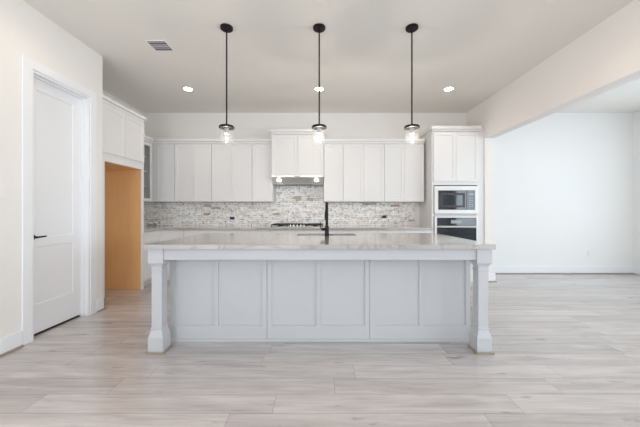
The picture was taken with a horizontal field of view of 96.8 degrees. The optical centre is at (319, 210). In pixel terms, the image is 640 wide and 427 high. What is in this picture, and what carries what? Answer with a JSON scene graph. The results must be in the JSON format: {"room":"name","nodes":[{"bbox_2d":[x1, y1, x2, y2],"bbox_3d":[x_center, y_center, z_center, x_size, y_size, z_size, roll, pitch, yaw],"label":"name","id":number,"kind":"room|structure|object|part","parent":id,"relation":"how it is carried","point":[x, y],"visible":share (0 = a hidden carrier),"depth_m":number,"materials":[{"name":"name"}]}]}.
{"room":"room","nodes":[
{"label":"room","id":0,"kind":"room"},
{"bbox_2d":[0,0,143,337],"bbox_3d":[-3.085,-0.340,1.020,0.870,3.080,8.840,0,0,0],"label":"wall","id":1,"kind":"structure","parent":0,"point":[25,30],"depth_m":2.50,"materials":[{"name":"paint"}]},
{"bbox_2d":[0,184,6,197],"bbox_3d":[-2.645,-0.168,2.360,0.010,0.115,0.076,0,0,0],"label":"light switch","id":2,"kind":"object","parent":1,"relation":"attached to","point":[3,187],"visible":1,"depth_m":2.37,"materials":[{"name":"white plastic"}]},
{"bbox_2d":[0,330,21,353],"bbox_3d":[-2.642,1.121,-0.443,0.016,0.133,5.915,0,0,0],"label":"baseboard","id":3,"kind":"structure","parent":1,"relation":"attached to","point":[9,342],"depth_m":2.42,"materials":[{"name":"wood"}]},
{"bbox_2d":[0,345,23,356],"bbox_3d":[-2.635,1.191,-0.443,0.030,0.018,5.915,0,0,0],"label":"trim","id":4,"kind":"structure","parent":1,"relation":"attached to","point":[20,346],"depth_m":2.41,"materials":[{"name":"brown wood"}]},
{"bbox_2d":[34,78,79,333],"bbox_3d":[-2.723,-0.050,2.940,0.096,2.460,0.614,0,0,0],"label":"door","id":5,"kind":"structure","parent":1,"relation":"in","point":[56,111],"depth_m":2.94,"materials":[{"name":"wood"}]},
{"bbox_2d":[34,315,79,335],"bbox_3d":[-2.758,1.198,2.940,0.044,0.005,0.658,0,0,0],"label":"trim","id":6,"kind":"structure","parent":1,"relation":"attached to","point":[47,329],"depth_m":2.96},
{"bbox_2d":[22,54,96,344],"bbox_3d":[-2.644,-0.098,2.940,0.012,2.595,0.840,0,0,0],"label":"trim","id":7,"kind":"structure","parent":1,"relation":"attached to","point":[28,64],"depth_m":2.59,"materials":[{"name":"wood"}]},
{"bbox_2d":[97,297,104,310],"bbox_3d":[-2.642,1.121,3.421,0.016,0.133,0.111,0,0,0],"label":"baseboard","id":8,"kind":"structure","parent":1,"relation":"attached to","point":[100,302],"depth_m":3.41,"materials":[{"name":"wood"}]},
{"bbox_2d":[144,141,155,201],"bbox_3d":[-3.157,-0.685,4.917,0.422,1.040,1.043,0,0,0],"label":"upper cabinet","id":9,"kind":"object","parent":1,"relation":"attached to","point":[149,149],"visible":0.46,"depth_m":5.09,"materials":[{"name":"wood"}]},
{"bbox_3d":[-3.005,-0.682,4.734,0.020,1.022,0.672,0,0,0],"label":"door","id":10,"kind":"part","parent":9,"relation":"part of","materials":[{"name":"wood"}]},
{"bbox_2d":[144,135,152,143],"bbox_3d":[-3.171,-1.248,4.917,0.396,0.085,1.044,0,0,0],"label":"trim","id":11,"kind":"structure","parent":9,"relation":"on","point":[146,138],"depth_m":4.95,"materials":[{"name":"wood"}]},
{"bbox_2d":[0,274,639,426],"bbox_3d":[1.315,1.250,1.020,9.670,0.100,9.140,0,0,0],"label":"floor","id":12,"kind":"structure","parent":0,"point":[566,347],"depth_m":2.08,"materials":[{"name":"grey wood"}]},
{"bbox_2d":[102,94,145,296],"bbox_3d":[-3.026,-0.122,3.941,0.683,2.645,0.913,0,0,0],"label":"cabinet","id":13,"kind":"object","parent":12,"relation":"on","point":[122,127],"visible":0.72,"depth_m":4.34,"materials":[{"name":"wood"}]},
{"bbox_3d":[-2.704,-1.040,3.716,0.020,0.600,0.421,0,0,0],"label":"door","id":14,"kind":"part","parent":13,"relation":"part of","materials":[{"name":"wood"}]},
{"bbox_3d":[-2.724,-0.995,3.930,0.020,0.730,0.890,0,0,0],"label":"frame","id":15,"kind":"part","parent":13,"relation":"part of","materials":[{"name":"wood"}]},
{"bbox_3d":[-3.026,-1.403,3.941,0.683,0.085,0.912,0,0,0],"label":"crown","id":16,"kind":"part","parent":13,"relation":"part of","materials":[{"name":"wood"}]},
{"bbox_3d":[-2.704,-1.040,4.144,0.020,0.600,0.421,0,0,0],"label":"door","id":17,"kind":"part","parent":13,"relation":"part of","materials":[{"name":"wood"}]},
{"bbox_2d":[144,230,160,285],"bbox_3d":[-3.034,0.761,4.907,0.666,0.878,1.059,0,0,0],"label":"base cabinet","id":18,"kind":"object","parent":12,"relation":"on","point":[150,237],"visible":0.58,"depth_m":4.54,"materials":[{"name":"wood"}]},
{"bbox_3d":[-2.735,0.415,4.604,0.020,0.175,0.446,0,0,0],"label":"drawer","id":19,"kind":"part","parent":18,"relation":"part of","materials":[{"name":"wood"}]},
{"bbox_3d":[-2.735,0.802,4.604,0.020,0.585,0.446,0,0,0],"label":"door","id":20,"kind":"part","parent":18,"relation":"part of","materials":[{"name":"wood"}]},
{"bbox_2d":[144,226,431,231],"bbox_3d":[-0.733,0.300,4.907,5.269,0.040,1.059,0,0,0],"label":"countertop","id":21,"kind":"structure","parent":18,"relation":"on","point":[146,228],"depth_m":4.80,"materials":[{"name":"stone"}]},
{"bbox_2d":[271,223,322,226],"bbox_3d":[-0.395,0.255,5.098,0.910,0.050,0.485,0,0,0],"label":"gas cooktop","id":22,"kind":"object","parent":21,"relation":"in","point":[274,224],"visible":1,"depth_m":4.95,"materials":[{"name":"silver metal"}]},
{"bbox_2d":[272,225,321,226],"bbox_3d":[-0.395,0.274,5.098,0.910,0.012,0.485,0,0,0],"label":"steel tray","id":23,"kind":"object","parent":22,"relation":"on","point":[274,225],"depth_m":4.91,"materials":[{"name":"metal"}]},
{"bbox_2d":[161,230,205,279],"bbox_3d":[-2.320,0.761,5.133,0.760,0.878,0.607,0,0,0],"label":"base cabinet","id":24,"kind":"object","parent":12,"relation":"on","point":[165,234],"visible":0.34,"depth_m":4.83,"materials":[{"name":"wood"}]},
{"bbox_3d":[-2.510,0.802,4.840,0.374,0.585,0.020,0,0,0],"label":"door","id":25,"kind":"part","parent":24,"relation":"part of","materials":[{"name":"wood"}]},
{"bbox_3d":[-2.510,0.415,4.840,0.374,0.175,0.020,0,0,0],"label":"drawer","id":26,"kind":"part","parent":24,"relation":"part of","materials":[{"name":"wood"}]},
{"bbox_3d":[-2.130,0.415,4.840,0.374,0.175,0.020,0,0,0],"label":"drawer","id":27,"kind":"part","parent":24,"relation":"part of","materials":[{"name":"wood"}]},
{"bbox_2d":[206,230,269,232],"bbox_3d":[-1.395,0.761,5.133,1.090,0.878,0.607,0,0,0],"label":"base cabinet","id":28,"kind":"object","parent":12,"relation":"on","point":[207,231],"visible":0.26,"depth_m":4.83,"materials":[{"name":"wood"}]},
{"bbox_3d":[-1.667,0.415,4.840,0.539,0.175,0.020,0,0,0],"label":"drawer","id":29,"kind":"part","parent":28,"relation":"part of","materials":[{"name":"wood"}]},
{"bbox_3d":[-1.123,0.415,4.840,0.539,0.175,0.020,0,0,0],"label":"drawer","id":30,"kind":"part","parent":28,"relation":"part of","materials":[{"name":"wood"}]},
{"bbox_2d":[270,230,323,232],"bbox_3d":[-0.393,0.761,5.133,0.915,0.878,0.607,0,0,0],"label":"base cabinet","id":31,"kind":"object","parent":12,"relation":"on","point":[271,231],"visible":0.18,"depth_m":4.83,"materials":[{"name":"wood"}]},
{"bbox_3d":[-0.621,0.415,4.840,0.452,0.175,0.020,0,0,0],"label":"drawer","id":32,"kind":"part","parent":31,"relation":"part of","materials":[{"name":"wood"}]},
{"bbox_3d":[-0.164,0.415,4.840,0.452,0.175,0.020,0,0,0],"label":"drawer","id":33,"kind":"part","parent":31,"relation":"part of","materials":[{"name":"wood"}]},
{"bbox_2d":[145,249,494,353],"bbox_3d":[0.000,0.760,2.962,2.923,0.880,1.176,0,0,0],"label":"kitchen island","id":34,"kind":"object","parent":12,"relation":"on","point":[217,295],"visible":0.87,"depth_m":2.63,"materials":[{"name":"wood"}]},
{"bbox_3d":[-1.385,1.191,2.450,0.153,0.018,0.153,0,0,0],"label":"shoe molding","id":35,"kind":"part","parent":34,"relation":"part of","materials":[{"name":"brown wood"}]},
{"bbox_3d":[-1.385,0.760,2.450,0.127,0.880,0.127,0,0,0],"label":"post","id":36,"kind":"part","parent":34,"relation":"part of","materials":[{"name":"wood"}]},
{"bbox_3d":[-0.937,0.753,2.625,0.896,0.850,0.020,0,0,0],"label":"panel","id":37,"kind":"part","parent":34,"relation":"part of","materials":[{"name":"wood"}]},
{"bbox_3d":[-0.015,0.753,2.625,0.943,0.850,0.020,0,0,0],"label":"panel","id":38,"kind":"part","parent":34,"relation":"part of","materials":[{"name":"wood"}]},
{"bbox_2d":[144,233,495,248],"bbox_3d":[0.000,0.300,2.980,2.926,0.040,1.240,0,0,0],"label":"island countertop","id":39,"kind":"structure","parent":34,"relation":"on","point":[205,240],"depth_m":2.61,"materials":[{"name":"stone"}]},
{"bbox_2d":[320,202,328,235],"bbox_3d":[0.052,0.087,3.262,0.106,0.385,0.220,0,0,0],"label":"kitchen faucet","id":40,"kind":"object","parent":39,"relation":"on","point":[326,229],"visible":0.98,"depth_m":3.17,"materials":[{"name":"black metal"}]},
{"bbox_2d":[324,226,328,235],"bbox_3d":[0.077,0.222,3.180,0.056,0.114,0.056,0,0,0],"label":"faucet","id":41,"kind":"object","parent":40,"relation":"on","point":[326,229],"depth_m":3.16,"materials":[{"name":"black metal"}]},
{"bbox_3d":[0.922,0.753,2.625,0.926,0.850,0.020,0,0,0],"label":"panel","id":42,"kind":"part","parent":34,"relation":"part of","materials":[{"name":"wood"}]},
{"bbox_3d":[1.385,0.760,2.450,0.127,0.880,0.127,0,0,0],"label":"post","id":43,"kind":"part","parent":34,"relation":"part of","materials":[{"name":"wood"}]},
{"bbox_3d":[1.385,1.191,2.450,0.153,0.018,0.153,0,0,0],"label":"shoe molding","id":44,"kind":"part","parent":34,"relation":"part of","materials":[{"name":"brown wood"}]},
{"bbox_2d":[324,230,376,232],"bbox_3d":[0.522,0.761,5.133,0.915,0.878,0.607,0,0,0],"label":"base cabinet","id":45,"kind":"object","parent":12,"relation":"on","point":[330,231],"visible":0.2,"depth_m":4.83,"materials":[{"name":"wood"}]},
{"bbox_3d":[0.294,0.415,4.840,0.452,0.175,0.020,0,0,0],"label":"drawer","id":46,"kind":"part","parent":45,"relation":"part of","materials":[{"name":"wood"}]},
{"bbox_3d":[0.751,0.415,4.840,0.452,0.175,0.020,0,0,0],"label":"drawer","id":47,"kind":"part","parent":45,"relation":"part of","materials":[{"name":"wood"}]},
{"bbox_2d":[377,230,431,232],"bbox_3d":[1.440,0.761,5.133,0.920,0.878,0.607,0,0,0],"label":"base cabinet","id":48,"kind":"object","parent":12,"relation":"on","point":[378,231],"visible":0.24,"depth_m":4.83,"materials":[{"name":"wood"}]},
{"bbox_3d":[1.210,0.415,4.840,0.454,0.175,0.020,0,0,0],"label":"drawer","id":49,"kind":"part","parent":48,"relation":"part of","materials":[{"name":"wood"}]},
{"bbox_3d":[1.670,0.415,4.840,0.454,0.175,0.020,0,0,0],"label":"drawer","id":50,"kind":"part","parent":48,"relation":"part of","materials":[{"name":"wood"}]},
{"bbox_2d":[418,126,483,280],"bbox_3d":[2.341,-0.120,5.115,0.916,2.640,0.643,0,0,0],"label":"tall cabinet","id":51,"kind":"object","parent":12,"relation":"on","point":[453,155],"visible":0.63,"depth_m":4.83,"materials":[{"name":"wood"}]},
{"bbox_3d":[2.119,-0.917,4.830,0.378,0.835,0.020,0,0,0],"label":"door","id":52,"kind":"part","parent":51,"relation":"part of","materials":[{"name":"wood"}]},
{"bbox_3d":[2.310,-1.397,5.115,0.854,0.085,0.643,0,0,0],"label":"crown","id":53,"kind":"part","parent":51,"relation":"part of","materials":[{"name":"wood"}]},
{"bbox_2d":[434,186,478,213],"bbox_3d":[2.317,-0.185,5.039,0.751,0.480,0.461,0,0,0],"label":"microwave","id":54,"kind":"object","parent":51,"relation":"in","point":[447,199],"visible":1,"depth_m":4.81,"materials":[{"name":"silver metal"}]},
{"bbox_3d":[2.246,-0.185,4.825,0.478,0.322,0.026,0,0,0],"label":"door","id":55,"kind":"part","parent":54,"relation":"part of","materials":[{"name":"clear glass"}]},
{"bbox_3d":[2.558,-0.185,4.825,0.140,0.322,0.026,0,0,0],"label":"control panel","id":56,"kind":"part","parent":54,"relation":"part of","materials":[{"name":"clear glass"}]},
{"bbox_2d":[434,216,478,263],"bbox_3d":[2.317,0.493,5.064,0.745,0.814,0.611,0,0,0],"label":"wall oven","id":57,"kind":"object","parent":51,"relation":"in","point":[465,227],"visible":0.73,"depth_m":4.81,"materials":[{"name":"black glass"}]},
{"bbox_3d":[2.318,0.553,4.824,0.663,0.539,0.028,0,0,0],"label":"door","id":58,"kind":"part","parent":57,"relation":"part of","materials":[{"name":"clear glass"}]},
{"bbox_3d":[2.318,0.183,4.825,0.663,0.133,0.025,0,0,0],"label":"control panel","id":59,"kind":"part","parent":57,"relation":"part of","materials":[{"name":"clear glass"}]},
{"bbox_3d":[2.318,0.268,4.787,0.637,0.021,0.056,0,0,0],"label":"handle","id":60,"kind":"part","parent":57,"relation":"part of","materials":[{"name":"metal"}]},
{"bbox_3d":[2.501,-0.917,4.830,0.378,0.835,0.020,0,0,0],"label":"door","id":61,"kind":"part","parent":51,"relation":"part of","materials":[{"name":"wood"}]},
{"bbox_3d":[2.310,1.010,4.830,0.760,0.180,0.020,0,0,0],"label":"drawer","id":62,"kind":"part","parent":51,"relation":"part of","materials":[{"name":"wood"}]},
{"bbox_2d":[23,0,639,112],"bbox_3d":[1.315,-1.940,1.020,9.670,0.120,9.140,0,0,0],"label":"ceiling","id":63,"kind":"structure","parent":0,"point":[477,48],"depth_m":3.29,"materials":[{"name":"paint"}]},
{"bbox_2d":[145,40,174,51],"bbox_3d":[-1.815,-1.875,3.230,0.224,0.010,0.214,0,0,0],"label":"ceiling vent","id":64,"kind":"object","parent":63,"relation":"in","point":[157,45],"visible":1,"depth_m":3.22,"materials":[{"name":"white plastic"}]},
{"bbox_2d":[182,86,193,91],"bbox_3d":[-2.030,-1.876,4.370,0.170,0.008,0.170,0,0,0],"label":"recessed light","id":65,"kind":"object","parent":63,"relation":"in","point":[185,88],"visible":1,"depth_m":4.35,"materials":[{"name":"white plastic"}]},
{"bbox_2d":[219,23,233,134],"bbox_3d":[-0.955,-1.274,2.905,0.153,1.212,0.153,0,0,30],"label":"pendant light","id":66,"kind":"object","parent":63,"relation":"hanging from","point":[227,28],"visible":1,"depth_m":2.90,"materials":[{"name":"black metal"}]},
{"bbox_2d":[224,128,228,134],"bbox_3d":[-0.955,-0.816,2.905,0.048,0.060,0.048,0,0,0],"label":"socket","id":67,"kind":"object","parent":66,"relation":"attached to","point":[226,130],"depth_m":2.89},
{"bbox_3d":[-0.955,-1.365,2.905,0.028,0.979,0.027,0,0,0],"label":"rod","id":68,"kind":"part","parent":66,"relation":"part of","materials":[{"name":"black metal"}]},
{"bbox_2d":[312,23,326,134],"bbox_3d":[-0.008,-1.274,2.905,0.153,1.212,0.153,0,0,30],"label":"pendant light","id":69,"kind":"object","parent":63,"relation":"hanging from","point":[318,28],"visible":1,"depth_m":2.90,"materials":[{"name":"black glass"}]},
{"bbox_3d":[-0.008,-1.365,2.905,0.028,0.979,0.027,0,0,0],"label":"rod","id":70,"kind":"part","parent":69,"relation":"part of","materials":[{"name":"black metal"}]},
{"bbox_2d":[317,128,321,134],"bbox_3d":[-0.008,-0.816,2.905,0.048,0.060,0.048,0,0,0],"label":"socket","id":71,"kind":"object","parent":69,"relation":"attached to","point":[319,130],"depth_m":2.89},
{"bbox_2d":[314,86,324,90],"bbox_3d":[-0.012,-1.876,4.370,0.170,0.008,0.170,0,0,0],"label":"recessed light","id":72,"kind":"object","parent":63,"relation":"in","point":[315,88],"visible":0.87,"depth_m":4.35,"materials":[{"name":"white"}]},
{"bbox_2d":[404,23,419,134],"bbox_3d":[0.940,-1.274,2.905,0.153,1.212,0.153,0,0,30],"label":"pendant light","id":73,"kind":"object","parent":63,"relation":"hanging from","point":[412,27],"visible":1,"depth_m":2.90,"materials":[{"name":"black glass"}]},
{"bbox_2d":[409,128,413,134],"bbox_3d":[0.940,-0.816,2.905,0.048,0.060,0.048,0,0,0],"label":"socket","id":74,"kind":"object","parent":73,"relation":"attached to","point":[411,130],"depth_m":2.89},
{"bbox_3d":[0.940,-1.365,2.905,0.028,0.979,0.027,0,0,0],"label":"rod","id":75,"kind":"part","parent":73,"relation":"part of","materials":[{"name":"black metal"}]},
{"bbox_2d":[443,86,454,91],"bbox_3d":[1.980,-1.876,4.370,0.170,0.008,0.170,0,0,0],"label":"recessed light","id":76,"kind":"object","parent":63,"relation":"in","point":[450,88],"visible":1,"depth_m":4.34,"materials":[{"name":"white"}]},
{"bbox_2d":[144,113,632,265],"bbox_3d":[1.315,-0.340,5.515,9.670,3.080,0.150,0,0,0],"label":"wall","id":77,"kind":"structure","parent":0,"point":[563,182],"depth_m":5.44,"materials":[{"name":"paint"}]},
{"bbox_2d":[156,144,174,201],"bbox_3d":[-2.776,-0.685,5.259,0.339,1.040,0.358,0,0,0],"label":"upper cabinet","id":78,"kind":"object","parent":77,"relation":"attached to","point":[165,153],"visible":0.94,"depth_m":5.09,"materials":[{"name":"wood"}]},
{"bbox_2d":[175,144,211,201],"bbox_3d":[-2.273,-0.685,5.259,0.666,1.040,0.358,0,0,0],"label":"upper cabinet","id":79,"kind":"object","parent":77,"relation":"attached to","point":[193,162],"visible":0.96,"depth_m":5.09,"materials":[{"name":"wood"}]},
{"bbox_3d":[-2.438,-0.682,5.090,0.328,1.022,0.020,0,0,0],"label":"door","id":80,"kind":"part","parent":79,"relation":"part of","materials":[{"name":"wood"}]},
{"bbox_3d":[-2.108,-0.682,5.090,0.328,1.022,0.020,0,0,0],"label":"door","id":81,"kind":"part","parent":79,"relation":"part of","materials":[{"name":"wood"}]},
{"bbox_2d":[153,139,271,143],"bbox_3d":[-1.919,-1.248,5.248,2.132,0.085,0.381,0,0,0],"label":"trim","id":82,"kind":"structure","parent":77,"relation":"attached to","point":[155,141],"depth_m":5.08,"materials":[{"name":"wood"}]},
{"bbox_2d":[212,144,251,201],"bbox_3d":[-1.578,-0.685,5.259,0.724,1.040,0.358,0,0,0],"label":"upper cabinet","id":83,"kind":"object","parent":77,"relation":"attached to","point":[231,163],"visible":0.98,"depth_m":5.09,"materials":[{"name":"wood"}]},
{"bbox_3d":[-1.758,-0.682,5.090,0.357,1.022,0.020,0,0,0],"label":"door","id":84,"kind":"part","parent":83,"relation":"part of","materials":[{"name":"wood"}]},
{"bbox_3d":[-1.398,-0.682,5.090,0.357,1.022,0.020,0,0,0],"label":"door","id":85,"kind":"part","parent":83,"relation":"part of","materials":[{"name":"wood"}]},
{"bbox_2d":[252,144,274,201],"bbox_3d":[-1.034,-0.685,5.259,0.363,1.040,0.358,0,0,0],"label":"upper cabinet","id":86,"kind":"object","parent":77,"relation":"attached to","point":[263,188],"visible":0.85,"depth_m":5.09,"materials":[{"name":"wood"}]},
{"bbox_2d":[144,186,414,225],"bbox_3d":[-0.770,-0.110,5.434,5.171,0.780,0.010,0,0,0],"label":"tile backsplash","id":87,"kind":"structure","parent":77,"relation":"attached to","point":[293,204],"depth_m":5.43,"materials":[{"name":"tile"}]},
{"bbox_2d":[272,135,323,174],"bbox_3d":[-0.393,-0.985,5.209,0.915,0.720,0.458,0,0,0],"label":"upper cabinet","id":88,"kind":"object","parent":77,"relation":"attached to","point":[291,154],"visible":0.81,"depth_m":4.99,"materials":[{"name":"wood"}]},
{"bbox_3d":[-0.620,-0.982,4.990,0.452,0.702,0.020,0,0,0],"label":"door","id":89,"kind":"part","parent":88,"relation":"part of","materials":[{"name":"wood"}]},
{"bbox_2d":[271,175,323,185],"bbox_3d":[-0.393,-0.551,5.179,0.907,0.147,0.472,0,0,0],"label":"range hood","id":90,"kind":"object","parent":88,"relation":"attached to","point":[278,180],"visible":1,"depth_m":5.03,"materials":[{"name":"metal"}]},
{"bbox_2d":[270,129,324,138],"bbox_3d":[-0.393,-1.390,5.199,0.959,0.090,0.481,0,0,0],"label":"trim","id":91,"kind":"structure","parent":88,"relation":"on","point":[273,131],"depth_m":4.98,"materials":[{"name":"wood"}]},
{"bbox_3d":[-0.165,-0.982,4.990,0.452,0.702,0.020,0,0,0],"label":"door","id":92,"kind":"part","parent":88,"relation":"part of","materials":[{"name":"wood"}]},
{"bbox_2d":[324,144,342,201],"bbox_3d":[0.240,-0.685,5.259,0.344,1.040,0.358,0,0,0],"label":"upper cabinet","id":93,"kind":"object","parent":77,"relation":"attached to","point":[333,153],"visible":0.93,"depth_m":5.09,"materials":[{"name":"wood"}]},
{"bbox_2d":[343,144,383,201],"bbox_3d":[0.781,-0.685,5.259,0.738,1.040,0.358,0,0,0],"label":"upper cabinet","id":94,"kind":"object","parent":77,"relation":"attached to","point":[363,164],"visible":0.99,"depth_m":5.09,"materials":[{"name":"wood"}]},
{"bbox_3d":[0.598,-0.682,5.090,0.364,1.022,0.020,0,0,0],"label":"door","id":95,"kind":"part","parent":94,"relation":"part of","materials":[{"name":"wood"}]},
{"bbox_3d":[0.964,-0.682,5.090,0.364,1.022,0.020,0,0,0],"label":"door","id":96,"kind":"part","parent":94,"relation":"part of","materials":[{"name":"wood"}]},
{"bbox_2d":[324,139,424,143],"bbox_3d":[0.968,-1.248,5.248,1.800,0.085,0.381,0,0,0],"label":"trim","id":97,"kind":"structure","parent":77,"relation":"attached to","point":[326,141],"depth_m":5.08,"materials":[{"name":"wood"}]},
{"bbox_2d":[384,144,423,201],"bbox_3d":[1.508,-0.685,5.259,0.715,1.040,0.358,0,0,0],"label":"upper cabinet","id":98,"kind":"object","parent":77,"relation":"attached to","point":[403,163],"visible":0.99,"depth_m":5.09,"materials":[{"name":"wood"}]},
{"bbox_3d":[1.330,-0.682,5.090,0.352,1.022,0.020,0,0,0],"label":"door","id":99,"kind":"part","parent":98,"relation":"part of","materials":[{"name":"wood"}]},
{"bbox_3d":[1.685,-0.682,5.090,0.352,1.022,0.020,0,0,0],"label":"door","id":100,"kind":"part","parent":98,"relation":"part of","materials":[{"name":"wood"}]},
{"bbox_2d":[494,266,632,272],"bbox_3d":[4.478,1.121,5.432,3.045,0.133,0.016,0,0,0],"label":"baseboard","id":101,"kind":"structure","parent":77,"relation":"attached to","point":[497,269],"depth_m":5.42,"materials":[{"name":"wood"}]},
{"bbox_2d":[495,273,634,273],"bbox_3d":[4.478,1.191,5.425,3.045,0.018,0.030,0,0,0],"label":"trim","id":102,"kind":"structure","parent":77,"relation":"attached to","point":[495,273],"depth_m":5.41,"materials":[{"name":"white wood"}]},
{"bbox_2d":[466,0,639,272],"bbox_3d":[2.877,-0.340,1.020,0.155,3.080,8.840,0,0,0],"label":"wall","id":103,"kind":"structure","parent":0,"point":[606,57],"depth_m":3.29,"materials":[{"name":"paint"}]},
{"bbox_2d":[488,273,495,280],"bbox_3d":[2.877,1.121,4.812,0.187,0.133,0.016,0,0,0],"label":"baseboard","id":104,"kind":"structure","parent":103,"relation":"attached to","point":[491,276],"depth_m":4.80,"materials":[{"name":"wood"}]},
{"bbox_2d":[633,111,639,274],"bbox_3d":[6.075,-0.340,1.020,0.150,3.080,8.840,0,0,0],"label":"wall","id":105,"kind":"structure","parent":0,"point":[636,115],"depth_m":5.38,"materials":[{"name":"paint"}]},
{"bbox_2d":[633,266,639,273],"bbox_3d":[5.992,1.121,1.012,0.016,0.133,8.824,0,0,0],"label":"baseboard","id":106,"kind":"structure","parent":105,"relation":"attached to","point":[636,270],"depth_m":5.37,"materials":[{"name":"wood"}]}
]}

